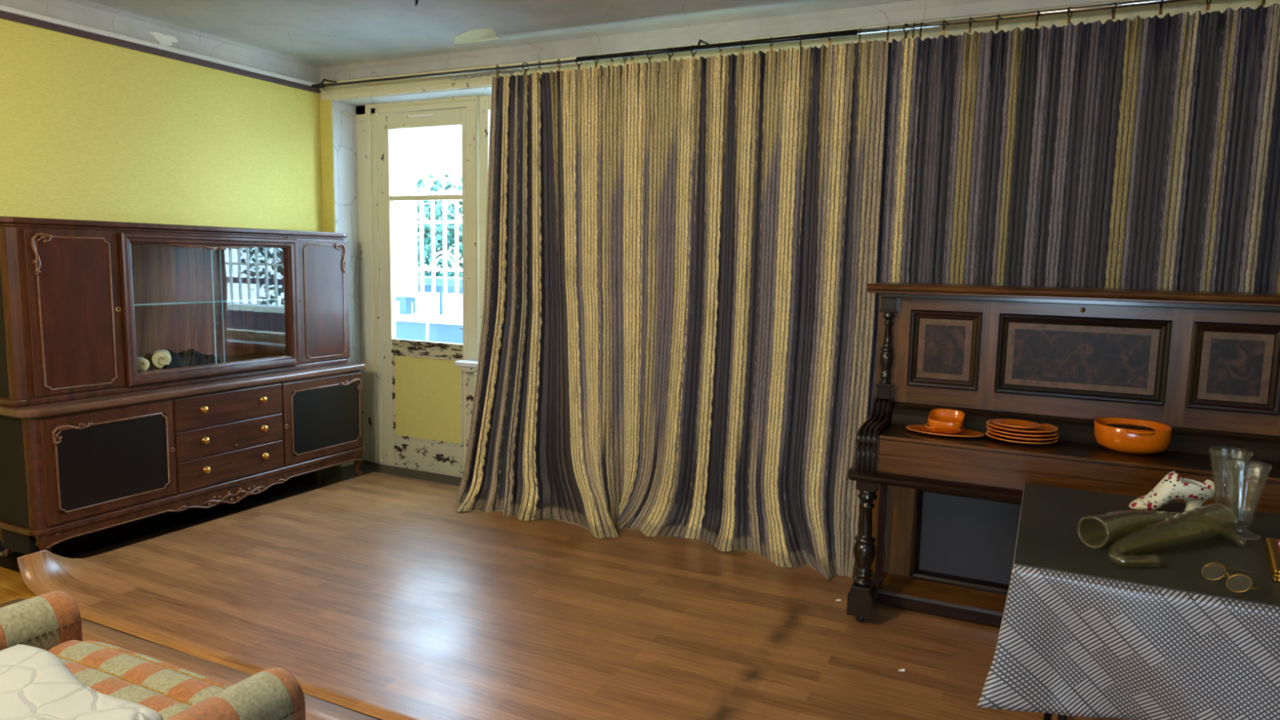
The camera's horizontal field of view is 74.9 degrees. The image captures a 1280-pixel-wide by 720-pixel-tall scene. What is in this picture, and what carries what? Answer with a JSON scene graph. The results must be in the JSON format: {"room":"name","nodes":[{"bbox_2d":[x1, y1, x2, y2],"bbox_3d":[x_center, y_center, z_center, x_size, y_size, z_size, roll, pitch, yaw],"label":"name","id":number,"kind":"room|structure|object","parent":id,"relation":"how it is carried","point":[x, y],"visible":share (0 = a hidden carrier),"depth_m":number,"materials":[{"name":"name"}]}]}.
{"room":"living room","nodes":[
{"label":"living room","id":0,"kind":"room"},
{"bbox_2d":[0,18,323,555],"bbox_3d":[-3.635,-0.294,2.471,0.200,2.850,7.650,4,8,26],"label":"wall","id":1,"kind":"structure","parent":0,"point":[91,130],"depth_m":4.32,"materials":[{"name":"yellow paint"}]},
{"bbox_2d":[0,4,319,93],"bbox_3d":[-3.570,-1.369,2.169,0.030,0.054,6.980,4,8,26],"label":"trim","id":2,"kind":"structure","parent":1,"relation":"attached to","point":[8,13],"depth_m":4.26,"materials":[{"name":"grey wood"}]},
{"bbox_2d":[0,0,320,83],"bbox_3d":[-3.535,-1.443,2.154,0.095,0.130,7.000,4,8,26],"label":"trim","id":3,"kind":"structure","parent":1,"relation":"attached to","point":[95,14],"depth_m":4.36,"materials":[{"name":"white paint"}]},
{"bbox_2d":[149,31,177,46],"bbox_3d":[-2.485,-1.668,4.356,0.006,0.069,0.158,4,8,26],"label":"flake","id":4,"kind":"object","parent":1,"relation":"attached to","point":[166,40],"visible":1,"depth_m":4.36,"materials":[{"name":"white paint"}]},
{"bbox_2d":[0,461,462,719],"bbox_3d":[-0.497,1.371,1.100,7.260,0.195,7.650,4,8,26],"label":"floor","id":5,"kind":"structure","parent":0,"point":[12,585],"depth_m":4.39,"materials":[{"name":"brown wood"}]},
{"bbox_2d":[0,360,366,556],"bbox_3d":[-2.329,0.460,4.521,0.433,0.719,2.000,4,8,26],"label":"sideboard","id":6,"kind":"object","parent":5,"relation":"on","point":[71,468],"visible":0.97,"depth_m":4.09,"materials":[{"name":"brown wood"}]},
{"bbox_2d":[0,216,350,406],"bbox_3d":[-2.364,-0.301,4.443,0.332,0.810,1.947,4,8,26],"label":"display cabinet","id":7,"kind":"object","parent":6,"relation":"on","point":[80,300],"visible":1,"depth_m":4.30,"materials":[{"name":"brown wood"}]},
{"bbox_2d":[136,356,149,371],"bbox_3d":[-2.491,0.021,4.169,0.065,0.065,0.132,-4,9,-38],"label":"shell","id":8,"kind":"object","parent":7,"relation":"on","point":[143,364],"visible":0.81,"depth_m":4.13,"materials":[{"name":"beige"}]},
{"bbox_2d":[151,349,171,368],"bbox_3d":[-2.451,-0.004,4.284,0.086,0.086,0.157,-3,8,-28],"label":"shell","id":9,"kind":"object","parent":7,"relation":"in","point":[161,357],"visible":0.98,"depth_m":4.23,"materials":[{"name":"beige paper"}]},
{"bbox_2d":[144,348,222,368],"bbox_3d":[-2.421,-0.015,4.413,0.200,0.075,0.330,4,8,26],"label":"cloth","id":10,"kind":"object","parent":7,"relation":"in","point":[191,357],"visible":0.82,"depth_m":4.37,"materials":[{"name":"black fabric"}]},
{"bbox_2d":[133,297,278,304],"bbox_3d":[-2.388,-0.316,4.475,0.238,0.006,0.930,4,8,26],"label":"glass shelf","id":11,"kind":"object","parent":7,"relation":"attached to","point":[137,300],"depth_m":4.53,"materials":[{"name":"clear glass"}]},
{"bbox_2d":[0,360,366,417],"bbox_3d":[-2.325,0.120,4.481,0.428,0.034,2.000,4,8,26],"label":"countertop","id":12,"kind":"structure","parent":6,"relation":"on","point":[108,401],"depth_m":4.09,"materials":[{"name":"brown wood"}]},
{"bbox_2d":[0,598,377,719],"bbox_3d":[-0.804,1.407,-0.119,6.300,0.009,4.799,4,8,26],"label":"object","id":13,"kind":"structure","parent":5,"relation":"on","point":[316,708],"depth_m":2.85,"materials":[{"name":"brown wood"}]},
{"bbox_2d":[0,591,305,719],"bbox_3d":[-1.337,0.756,1.464,0.938,0.896,1.154,4,8,26],"label":"armchair","id":14,"kind":"object","parent":13,"relation":"on","point":[51,622],"visible":0.74,"depth_m":1.87,"materials":[{"name":"multicoloured fabric"}]},
{"bbox_2d":[0,644,162,719],"bbox_3d":[-1.325,0.718,1.527,0.600,0.065,0.688,4,8,26],"label":"cover","id":15,"kind":"object","parent":14,"relation":"on","point":[35,684],"visible":1,"depth_m":1.69,"materials":[{"name":"beige fabric"}]},
{"bbox_2d":[17,471,1128,719],"bbox_3d":[0.691,0.995,3.021,6.460,0.135,2.190,4,8,26],"label":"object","id":16,"kind":"structure","parent":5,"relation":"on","point":[384,599],"depth_m":3.27,"materials":[{"name":"brown wood"}]},
{"bbox_2d":[1043,712,1074,719],"bbox_3d":[1.570,0.833,1.969,1.267,0.738,0.759,4,8,26],"label":"folding table","id":17,"kind":"object","parent":16,"relation":"on","point":[1046,716],"visible":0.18,"depth_m":1.96,"materials":[{"name":"black"}]},
{"bbox_2d":[977,486,1279,719],"bbox_3d":[1.577,0.622,1.939,1.413,0.321,0.897,4,8,26],"label":"tablecloth","id":18,"kind":"object","parent":17,"relation":"on","point":[1068,644],"visible":0.58,"depth_m":1.77,"materials":[{"name":"grey fabric"}]},
{"bbox_2d":[1013,483,1279,607],"bbox_3d":[1.579,0.460,1.924,1.284,0.003,0.774,4,8,26],"label":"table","id":19,"kind":"object","parent":18,"relation":"on","point":[1050,534],"visible":1,"depth_m":2.00,"materials":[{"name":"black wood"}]},
{"bbox_2d":[1077,510,1246,547],"bbox_3d":[1.248,0.400,2.037,0.418,0.077,0.156,0,7,-8],"label":"glass horn","id":20,"kind":"object","parent":19,"relation":"on","point":[1129,511],"visible":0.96,"depth_m":2.04,"materials":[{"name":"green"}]},
{"bbox_2d":[1128,471,1215,513],"bbox_3d":[1.452,0.359,2.276,0.212,0.111,0.082,1,7,-2],"label":"shoe","id":21,"kind":"object","parent":19,"relation":"on","point":[1171,486],"visible":0.98,"depth_m":2.26,"materials":[{"name":"beige ceramic"}]},
{"bbox_2d":[1107,502,1237,567],"bbox_3d":[1.246,0.406,1.962,0.457,0.084,0.105,-3,8,-33],"label":"glass horn","id":22,"kind":"object","parent":19,"relation":"on","point":[1209,537],"visible":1,"depth_m":1.99,"materials":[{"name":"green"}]},
{"bbox_2d":[1204,445,1253,522],"bbox_3d":[1.559,0.329,2.219,0.098,0.185,0.094,4,8,26],"label":"glass","id":23,"kind":"object","parent":19,"relation":"on","point":[1213,517],"visible":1,"depth_m":2.22,"materials":[{"name":"grey"}]},
{"bbox_2d":[1201,562,1260,592],"bbox_3d":[1.250,0.453,1.767,0.100,0.032,0.156,4,8,26],"label":"spectacles","id":24,"kind":"object","parent":19,"relation":"on","point":[1222,566],"visible":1,"depth_m":1.75,"materials":[{"name":"gold metal"}]},
{"bbox_2d":[1219,457,1271,540],"bbox_3d":[1.498,0.345,2.072,0.098,0.185,0.094,4,8,26],"label":"glass","id":25,"kind":"object","parent":19,"relation":"on","point":[1225,460],"visible":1,"depth_m":2.07,"materials":[{"name":"grey"}]},
{"bbox_2d":[1264,537,1279,582],"bbox_3d":[1.492,0.449,1.831,0.184,0.039,0.265,6,8,33],"label":"box","id":26,"kind":"object","parent":19,"relation":"on","point":[1272,547],"visible":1,"depth_m":1.87,"materials":[{"name":"gold"}]},
{"bbox_2d":[846,281,1279,626],"bbox_3d":[1.617,0.398,3.140,1.548,1.321,0.690,4,8,26],"label":"upright piano","id":27,"kind":"object","parent":16,"relation":"on","point":[940,516],"visible":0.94,"depth_m":3.12,"materials":[{"name":"brown wood"}]},
{"bbox_2d":[906,424,984,437],"bbox_3d":[1.164,0.274,3.194,0.284,0.012,0.176,4,8,26],"label":"oval platter","id":28,"kind":"object","parent":27,"relation":"on","point":[966,433],"visible":0.7,"depth_m":3.17,"materials":[{"name":"orange ceramic"}]},
{"bbox_2d":[924,422,964,434],"bbox_3d":[1.166,0.264,3.203,0.140,0.022,0.116,4,8,26],"label":"square dish","id":29,"kind":"object","parent":28,"relation":"on","point":[926,425],"visible":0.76,"depth_m":3.16,"materials":[{"name":"orange ceramic"}]},
{"bbox_2d":[928,408,964,431],"bbox_3d":[1.171,0.231,3.197,0.128,0.066,0.128,4,8,26],"label":"square bowl","id":30,"kind":"object","parent":29,"relation":"on","point":[948,420],"visible":1,"depth_m":3.22,"materials":[{"name":"orange ceramic"}]},
{"bbox_2d":[985,431,1057,444],"bbox_3d":[1.411,0.289,3.095,0.244,0.016,0.236,4,8,26],"label":"dinner plate","id":31,"kind":"object","parent":27,"relation":"on","point":[987,433],"visible":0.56,"depth_m":3.05,"materials":[{"name":"orange ceramic"}]},
{"bbox_2d":[986,428,1059,440],"bbox_3d":[1.417,0.275,3.096,0.244,0.016,0.236,4,8,26],"label":"dinner plate","id":32,"kind":"object","parent":31,"relation":"on","point":[1054,437],"visible":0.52,"depth_m":3.04,"materials":[{"name":"orange ceramic"}]},
{"bbox_2d":[986,424,1057,437],"bbox_3d":[1.411,0.262,3.092,0.244,0.016,0.236,4,8,26],"label":"dinner plate","id":33,"kind":"object","parent":32,"relation":"on","point":[1001,431],"visible":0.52,"depth_m":3.04,"materials":[{"name":"orange ceramic"}]},
{"bbox_2d":[986,418,1058,433],"bbox_3d":[1.413,0.248,3.094,0.244,0.016,0.236,4,8,26],"label":"dinner plate","id":34,"kind":"object","parent":33,"relation":"on","point":[1044,428],"visible":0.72,"depth_m":3.07,"materials":[{"name":"orange ceramic"}]},
{"bbox_2d":[993,418,1040,429],"bbox_3d":[1.400,0.240,3.107,0.160,0.014,0.152,4,8,26],"label":"plate","id":35,"kind":"object","parent":34,"relation":"on","point":[1009,423],"visible":1,"depth_m":3.12,"materials":[{"name":"orange ceramic"}]},
{"bbox_2d":[1093,417,1172,454],"bbox_3d":[1.733,0.274,2.946,0.236,0.095,0.254,4,8,26],"label":"bowl","id":36,"kind":"object","parent":27,"relation":"on","point":[1136,442],"visible":1,"depth_m":2.87,"materials":[{"name":"orange ceramic"}]},
{"bbox_2d":[97,0,831,61],"bbox_3d":[-0.443,-1.381,0.768,7.260,0.200,7.650,4,8,26],"label":"ceiling","id":37,"kind":"structure","parent":0,"point":[315,30],"depth_m":4.14,"materials":[{"name":"white paint"}]},
{"bbox_2d":[454,28,499,44],"bbox_3d":[-0.903,-1.736,4.482,0.380,0.022,0.215,4,8,26],"label":"flake","id":38,"kind":"object","parent":37,"relation":"attached to","point":[482,34],"visible":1,"depth_m":4.46,"materials":[{"name":"beige paint"}]},
{"bbox_2d":[320,0,1279,467],"bbox_3d":[1.122,-0.401,4.138,7.260,2.850,0.450,4,8,26],"label":"wall","id":39,"kind":"structure","parent":0,"point":[1192,6],"depth_m":3.82,"materials":[{"name":"beige paint"}]},
{"bbox_2d":[319,99,340,466],"bbox_3d":[-2.012,-0.472,5.429,0.100,2.360,0.006,4,8,26],"label":"trim","id":40,"kind":"structure","parent":39,"relation":"attached to","point":[326,106],"depth_m":5.33,"materials":[{"name":"yellow paint"}]},
{"bbox_2d":[332,99,363,466],"bbox_3d":[-1.923,-0.479,5.499,0.011,2.360,0.200,4,8,26],"label":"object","id":41,"kind":"structure","parent":39,"relation":"attached to","point":[344,127],"depth_m":5.44,"materials":[{"name":"white paint"}]},
{"bbox_2d":[333,85,491,106],"bbox_3d":[-0.302,-1.522,4.582,3.560,0.010,0.197,4,8,26],"label":"trim","id":42,"kind":"structure","parent":39,"relation":"attached to","point":[479,91],"depth_m":5.06,"materials":[{"name":"white paint"}]},
{"bbox_2d":[355,95,478,477],"bbox_3d":[-1.382,-0.415,5.479,0.985,2.460,0.272,4,8,26],"label":"door","id":43,"kind":"structure","parent":39,"relation":"in","point":[417,405],"depth_m":5.43,"materials":[{"name":"beige paint"}]},
{"bbox_2d":[454,95,491,372],"bbox_3d":[0.115,-0.676,4.562,2.675,1.665,0.210,4,8,26],"label":"window","id":44,"kind":"structure","parent":39,"relation":"in","point":[483,102],"depth_m":5.07,"materials":[{"name":"beige paint"}]},
{"bbox_2d":[448,68,522,79],"bbox_3d":[-0.881,-1.617,4.728,0.506,0.035,0.022,4,8,26],"label":"trim","id":45,"kind":"structure","parent":39,"relation":"attached to","point":[513,70],"depth_m":4.72,"materials":[{"name":"grey wood"}]},
{"bbox_2d":[325,38,932,100],"bbox_3d":[-0.323,-1.527,4.470,3.700,0.030,0.015,4,8,26],"label":"trim","id":46,"kind":"structure","parent":39,"relation":"attached to","point":[485,82],"depth_m":4.96,"materials":[{"name":"beige paint"}]},
{"bbox_2d":[315,0,1128,82],"bbox_3d":[1.020,-1.559,3.741,6.860,0.100,0.120,4,8,26],"label":"trim","id":47,"kind":"structure","parent":39,"relation":"attached to","point":[833,15],"depth_m":4.16,"materials":[{"name":"white paint"}]},
{"bbox_2d":[311,0,1196,88],"bbox_3d":[0.510,-1.518,3.994,5.590,0.065,0.139,4,8,26],"label":"curtain rod","id":48,"kind":"object","parent":39,"relation":"attached to","point":[1137,2],"visible":1,"depth_m":3.81,"materials":[{"name":"grey metal"}]},
{"bbox_2d":[319,88,364,120],"bbox_3d":[-1.898,-1.618,5.298,0.300,0.175,0.029,-6,10,-44],"label":"loose wire","id":49,"kind":"object","parent":48,"relation":"hanging from","point":[319,88],"visible":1,"depth_m":5.29,"materials":[{"name":"beige paint"}]},
{"bbox_2d":[496,65,499,77],"bbox_3d":[-0.776,-1.577,4.562,0.010,0.064,0.043,3,7,13],"label":"curtain ring","id":50,"kind":"object","parent":48,"relation":"hanging from","point":[497,73],"visible":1,"depth_m":4.56,"materials":[{"name":"black metal"}]},
{"bbox_2d":[521,62,528,74],"bbox_3d":[-0.614,-1.565,4.484,0.044,0.063,0.010,-6,10,-37],"label":"curtain ring","id":51,"kind":"object","parent":48,"relation":"hanging from","point":[524,62],"visible":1,"depth_m":4.48,"materials":[{"name":"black metal"}]},
{"bbox_2d":[557,58,560,71],"bbox_3d":[-0.426,-1.550,4.392,0.010,0.063,0.044,3,8,12],"label":"curtain ring","id":52,"kind":"object","parent":48,"relation":"hanging from","point":[559,65],"visible":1,"depth_m":4.39,"materials":[{"name":"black metal"}]},
{"bbox_2d":[575,57,582,69],"bbox_3d":[-0.318,-1.541,4.340,0.043,0.064,0.010,-5,9,-43],"label":"curtain ring","id":53,"kind":"object","parent":48,"relation":"hanging from","point":[579,65],"visible":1,"depth_m":4.34,"materials":[{"name":"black metal"}]},
{"bbox_2d":[593,54,598,67],"bbox_3d":[-0.226,-1.534,4.295,0.010,0.063,0.044,4,8,25],"label":"curtain ring","id":54,"kind":"object","parent":48,"relation":"hanging from","point":[596,64],"visible":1,"depth_m":4.29,"materials":[{"name":"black metal"}]},
{"bbox_2d":[610,53,613,66],"bbox_3d":[-0.142,-1.528,4.254,0.010,0.064,0.043,2,7,9],"label":"curtain ring","id":55,"kind":"object","parent":48,"relation":"hanging from","point":[611,59],"visible":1,"depth_m":4.25,"materials":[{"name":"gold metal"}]},
{"bbox_2d":[622,52,626,65],"bbox_3d":[-0.076,-1.522,4.222,0.010,0.064,0.043,4,7,21],"label":"curtain ring","id":56,"kind":"object","parent":48,"relation":"hanging from","point":[624,60],"visible":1,"depth_m":4.22,"materials":[{"name":"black metal"}]},
{"bbox_2d":[630,51,633,64],"bbox_3d":[-0.040,-1.520,4.204,0.010,0.064,0.043,3,7,16],"label":"curtain ring","id":57,"kind":"object","parent":48,"relation":"hanging from","point":[632,60],"visible":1,"depth_m":4.20,"materials":[{"name":"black metal"}]},
{"bbox_2d":[646,49,652,62],"bbox_3d":[0.048,-1.513,4.161,0.010,0.064,0.044,7,9,41],"label":"curtain ring","id":58,"kind":"object","parent":48,"relation":"hanging from","point":[649,58],"visible":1,"depth_m":4.16,"materials":[{"name":"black metal"}]},
{"bbox_2d":[666,47,673,61],"bbox_3d":[0.149,-1.505,4.111,0.043,0.064,0.010,-5,9,-42],"label":"curtain ring","id":59,"kind":"object","parent":48,"relation":"hanging from","point":[669,56],"visible":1,"depth_m":4.11,"materials":[{"name":"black metal"}]},
{"bbox_2d":[690,44,697,57],"bbox_3d":[0.260,-1.496,4.057,0.044,0.063,0.010,-3,8,-41],"label":"curtain ring","id":60,"kind":"object","parent":48,"relation":"hanging from","point":[693,54],"visible":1,"depth_m":4.05,"materials":[{"name":"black metal"}]},
{"bbox_2d":[718,42,721,54],"bbox_3d":[0.383,-1.486,3.998,0.010,0.064,0.043,4,7,23],"label":"curtain ring","id":61,"kind":"object","parent":48,"relation":"hanging from","point":[720,51],"visible":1,"depth_m":3.99,"materials":[{"name":"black metal"}]},
{"bbox_2d":[741,40,743,54],"bbox_3d":[0.483,-1.478,3.949,0.010,0.063,0.044,4,9,19],"label":"curtain ring","id":62,"kind":"object","parent":48,"relation":"hanging from","point":[742,48],"visible":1,"depth_m":3.95,"materials":[{"name":"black metal"}]},
{"bbox_2d":[768,36,773,51],"bbox_3d":[0.610,-1.468,3.887,0.010,0.064,0.044,5,8,27],"label":"curtain ring","id":63,"kind":"object","parent":48,"relation":"hanging from","point":[771,45],"visible":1,"depth_m":3.89,"materials":[{"name":"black metal"}]},
{"bbox_2d":[827,31,831,46],"bbox_3d":[0.855,-1.449,3.768,0.010,0.064,0.043,4,8,26],"label":"curtain ring","id":64,"kind":"object","parent":48,"relation":"hanging from","point":[829,40],"visible":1,"depth_m":3.77,"materials":[{"name":"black metal"}]},
{"bbox_2d":[454,39,888,579],"bbox_3d":[0.001,-0.293,4.154,2.251,2.373,0.392,4,8,26],"label":"striped curtain","id":65,"kind":"object","parent":64,"relation":"hanging from","point":[676,339],"visible":0.99,"depth_m":4.19,"materials":[{"name":"fabric"}]},
{"bbox_2d":[857,27,861,43],"bbox_3d":[0.976,-1.440,3.709,0.010,0.063,0.044,3,8,17],"label":"curtain ring","id":66,"kind":"object","parent":48,"relation":"hanging from","point":[860,37],"visible":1,"depth_m":3.70,"materials":[{"name":"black metal"}]},
{"bbox_2d":[886,25,888,39],"bbox_3d":[1.084,-1.431,3.655,0.010,0.064,0.043,3,7,12],"label":"curtain ring","id":67,"kind":"object","parent":48,"relation":"hanging from","point":[887,35],"visible":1,"depth_m":3.65,"materials":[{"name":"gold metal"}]},
{"bbox_2d":[902,23,909,39],"bbox_3d":[1.154,-1.426,3.622,0.043,0.064,0.010,-4,9,-39],"label":"curtain ring","id":68,"kind":"object","parent":48,"relation":"hanging from","point":[905,33],"visible":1,"depth_m":3.62,"materials":[{"name":"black metal"}]},
{"bbox_2d":[911,22,914,38],"bbox_3d":[1.181,-1.424,3.609,0.010,0.064,0.043,3,7,13],"label":"curtain ring","id":69,"kind":"object","parent":48,"relation":"hanging from","point":[913,33],"visible":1,"depth_m":3.60,"materials":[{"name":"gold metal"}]},
{"bbox_2d":[919,22,921,37],"bbox_3d":[1.208,-1.421,3.595,0.010,0.064,0.043,3,7,12],"label":"curtain ring","id":70,"kind":"object","parent":48,"relation":"hanging from","point":[920,32],"visible":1,"depth_m":3.59,"materials":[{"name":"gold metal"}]},
{"bbox_2d":[942,19,945,35],"bbox_3d":[1.292,-1.415,3.555,0.010,0.064,0.043,5,8,26],"label":"curtain ring","id":71,"kind":"object","parent":48,"relation":"hanging from","point":[944,27],"visible":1,"depth_m":3.56,"materials":[{"name":"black metal"}]},
{"bbox_2d":[848,3,1279,563],"bbox_3d":[1.869,-0.167,3.431,2.171,2.377,0.090,4,8,25],"label":"striped curtain","id":72,"kind":"object","parent":71,"relation":"hanging from","point":[1140,153],"visible":0.46,"depth_m":3.39,"materials":[{"name":"fabric"}]},
{"bbox_2d":[968,17,971,32],"bbox_3d":[1.386,-1.407,3.509,0.010,0.063,0.044,5,6,27],"label":"curtain ring","id":73,"kind":"object","parent":48,"relation":"hanging from","point":[970,23],"visible":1,"depth_m":3.51,"materials":[{"name":"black metal"}]},
{"bbox_2d":[995,13,999,30],"bbox_3d":[1.481,-1.400,3.463,0.010,0.064,0.044,2,7,11],"label":"curtain ring","id":74,"kind":"object","parent":48,"relation":"hanging from","point":[997,23],"visible":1,"depth_m":3.46,"materials":[{"name":"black metal"}]},
{"bbox_2d":[1035,9,1039,26],"bbox_3d":[1.615,-1.389,3.398,0.010,0.063,0.044,3,9,18],"label":"curtain ring","id":75,"kind":"object","parent":48,"relation":"hanging from","point":[1037,17],"visible":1,"depth_m":3.40,"materials":[{"name":"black metal"}]},
{"bbox_2d":[1066,6,1072,23],"bbox_3d":[1.720,-1.381,3.345,0.043,0.064,0.010,-5,9,-43],"label":"curtain ring","id":76,"kind":"object","parent":48,"relation":"hanging from","point":[1068,16],"visible":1,"depth_m":3.34,"materials":[{"name":"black metal"}]},
{"bbox_2d":[1111,1,1116,19],"bbox_3d":[1.859,-1.370,3.278,0.010,0.064,0.043,3,7,12],"label":"curtain ring","id":77,"kind":"object","parent":48,"relation":"hanging from","point":[1115,3],"visible":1,"depth_m":3.27,"materials":[{"name":"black metal"}]},
{"bbox_2d":[1159,0,1163,14],"bbox_3d":[2.001,-1.359,3.209,0.010,0.064,0.044,4,7,22],"label":"curtain ring","id":78,"kind":"object","parent":48,"relation":"hanging from","point":[1161,5],"visible":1,"depth_m":3.21,"materials":[{"name":"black metal"}]},
{"bbox_2d":[1205,0,1211,10],"bbox_3d":[2.138,-1.349,3.142,0.043,0.064,0.010,-4,9,-38],"label":"curtain ring","id":79,"kind":"object","parent":48,"relation":"hanging from","point":[1207,7],"visible":1,"depth_m":3.14,"materials":[{"name":"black metal"}]},
{"bbox_3d":[0.374,0.910,5.720,8.200,0.240,1.450,4,8,26],"label":"floor","id":80,"kind":"structure","parent":0,"visible":0},
{"bbox_2d":[425,308,429,341],"bbox_3d":[-1.772,0.092,6.929,0.024,1.017,0.347,0,7,-8],"label":"stick","id":81,"kind":"object","parent":80,"relation":"on","point":[428,309],"visible":0.35,"depth_m":7.00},
{"bbox_2d":[395,312,476,359],"bbox_3d":[0.371,0.257,6.182,7.700,0.945,0.220,4,8,26],"label":"parapet","id":82,"kind":"object","parent":80,"relation":"on","point":[442,328],"visible":0.02,"depth_m":7.12,"materials":[{"name":"blue paint"}]},
{"bbox_2d":[395,296,413,314],"bbox_3d":[-2.131,-0.485,7.335,0.300,0.155,0.110,4,8,26],"label":"post","id":83,"kind":"object","parent":82,"relation":"on","point":[405,302],"visible":0.75,"depth_m":7.24,"materials":[{"name":"blue paint"}]},
{"bbox_2d":[416,191,462,316],"bbox_3d":[0.024,-0.771,6.333,6.800,1.047,0.175,4,8,26],"label":"window grille","id":84,"kind":"object","parent":82,"relation":"on","point":[433,288],"visible":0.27,"depth_m":7.09,"materials":[{"name":"white metal"}]},
{"bbox_2d":[392,128,417,297],"bbox_3d":[-2.393,-1.753,7.302,1.080,2.360,0.050,4,8,26],"label":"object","id":85,"kind":"object","parent":84,"relation":"attached to","point":[404,140],"visible":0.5,"depth_m":7.14,"materials":[{"name":"white"}]},
{"label":"outside","id":86,"kind":"structure","parent":0,"visible":0},
{"bbox_3d":[5.265,1.919,22.559,50.000,0.200,35.500,4,8,26],"label":"ground","id":87,"kind":"structure","parent":86,"visible":0},
{"bbox_2d":[395,275,462,315],"bbox_3d":[-1.665,0.567,10.406,3.200,3.120,1.030,4,8,26],"label":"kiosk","id":88,"kind":"object","parent":87,"relation":"on","point":[415,304],"visible":0.05,"depth_m":10.09,"materials":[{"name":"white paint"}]},
{"bbox_2d":[416,173,462,276],"bbox_3d":[-3.052,-0.098,13.389,2.729,5.685,1.974,4,8,26],"label":"tree","id":89,"kind":"object","parent":87,"relation":"on","point":[437,184],"visible":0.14,"depth_m":12.80,"materials":[{"name":"green plant"}]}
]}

